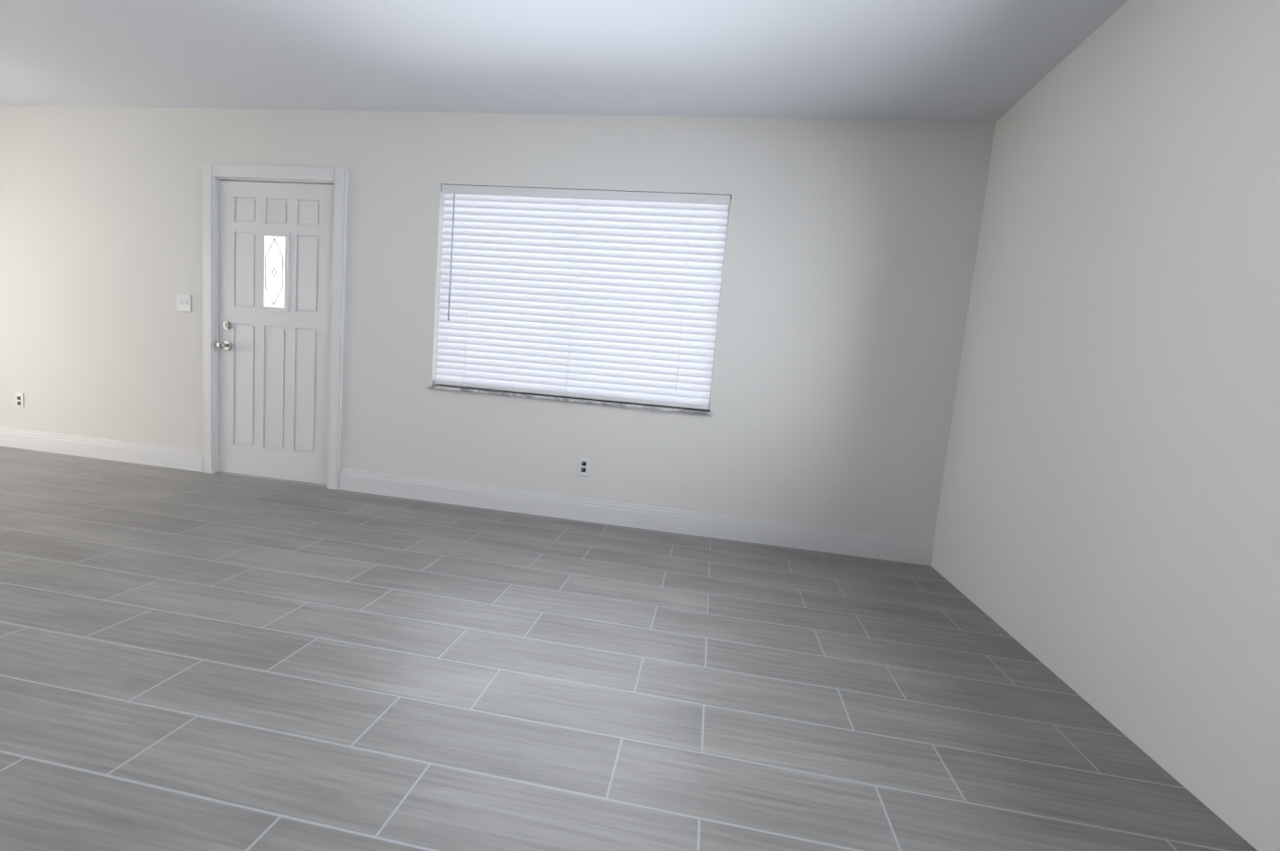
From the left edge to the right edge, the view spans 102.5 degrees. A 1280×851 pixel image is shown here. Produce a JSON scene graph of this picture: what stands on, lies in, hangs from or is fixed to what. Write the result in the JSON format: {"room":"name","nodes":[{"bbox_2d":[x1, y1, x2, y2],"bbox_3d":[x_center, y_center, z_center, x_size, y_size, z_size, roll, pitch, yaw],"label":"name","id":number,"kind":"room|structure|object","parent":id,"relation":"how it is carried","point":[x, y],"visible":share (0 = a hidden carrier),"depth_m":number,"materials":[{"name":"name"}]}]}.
{"room":"empty living room","nodes":[
{"label":"empty living room","id":0,"kind":"room"},
{"bbox_2d":[0,105,995,540],"bbox_3d":[-2.064,-0.809,3.516,8.180,2.490,0.140,6,6,8],"label":"wall","id":1,"kind":"structure","parent":0,"point":[850,269],"depth_m":3.23,"materials":[{"name":"white paint"}]},
{"bbox_2d":[15,392,23,408],"bbox_3d":[-4.701,-0.189,3.890,0.070,0.115,0.008,6,6,8],"label":"electrical outlet","id":2,"kind":"object","parent":1,"relation":"attached to","point":[19,400],"visible":1,"depth_m":3.89,"materials":[{"name":"white plastic"}]},
{"bbox_2d":[176,294,191,311],"bbox_3d":[-3.205,-0.861,3.601,0.116,0.115,0.018,6,6,8],"label":"light switch","id":3,"kind":"object","parent":1,"relation":"attached to","point":[183,302],"visible":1,"depth_m":3.60,"materials":[{"name":"white plastic"}]},
{"bbox_2d":[202,163,347,490],"bbox_3d":[-2.511,-0.673,3.583,1.071,2.130,0.164,6,6,8],"label":"door frame","id":4,"kind":"structure","parent":1,"relation":"attached to","point":[214,175],"depth_m":3.49,"materials":[{"name":"white painted wood"}]},
{"bbox_2d":[216,180,334,485],"bbox_3d":[-2.519,-0.625,3.531,0.889,2.020,0.114,6,6,8],"label":"entry door","id":5,"kind":"structure","parent":1,"relation":"in","point":[276,268],"depth_m":3.54,"materials":[{"name":"white wood"}]},
{"bbox_2d":[0,426,934,566],"bbox_3d":[-2.176,0.359,3.560,7.900,0.148,0.016,6,6,8],"label":"baseboard","id":6,"kind":"structure","parent":1,"relation":"attached to","point":[879,546],"depth_m":3.32,"materials":[{"name":"white wood"}]},
{"bbox_2d":[427,384,713,416],"bbox_3d":[-0.470,-0.168,3.297,1.870,0.022,0.106,6,6,8],"label":"sill","id":7,"kind":"structure","parent":1,"relation":"attached to","point":[557,398],"depth_m":3.24,"materials":[{"name":"stone"}]},
{"bbox_2d":[577,458,590,476],"bbox_3d":[-0.359,0.264,3.284,0.070,0.115,0.008,6,6,8],"label":"electrical outlet","id":8,"kind":"object","parent":1,"relation":"attached to","point":[583,467],"visible":1,"depth_m":3.28,"materials":[{"name":"white plastic"}]},
{"bbox_2d":[439,199,730,410],"bbox_3d":[-0.403,-0.820,3.308,1.826,1.276,0.050,6,6,8],"label":"window","id":9,"kind":"structure","parent":1,"relation":"in","point":[715,342],"depth_m":3.20,"materials":[{"name":"white"}]},
{"bbox_2d":[434,184,730,409],"bbox_3d":[-0.415,-0.816,3.220,1.818,1.264,0.063,6,6,8],"label":"window blinds","id":10,"kind":"object","parent":9,"relation":"attached to","point":[609,306],"visible":0.94,"depth_m":3.22,"materials":[{"name":"white plastic"}]},
{"bbox_2d":[0,0,1127,121],"bbox_3d":[-2.424,-1.796,0.237,8.180,0.080,6.530,6,6,8],"label":"ceiling","id":11,"kind":"structure","parent":0,"point":[963,60],"depth_m":2.54,"materials":[{"name":"white paint"}]},
{"bbox_2d":[0,446,1257,850],"bbox_3d":[-2.644,0.750,0.501,8.180,0.080,6.530,6,6,8],"label":"floor","id":12,"kind":"structure","parent":0,"point":[200,661],"depth_m":1.55,"materials":[{"name":"grey tile"}]},
{"bbox_2d":[931,0,1279,850],"bbox_3d":[1.418,-0.117,-0.254,0.140,2.490,6.390,6,6,8],"label":"wall","id":13,"kind":"structure","parent":0,"point":[1108,534],"depth_m":1.65,"materials":[{"name":"white paint"}]}
]}

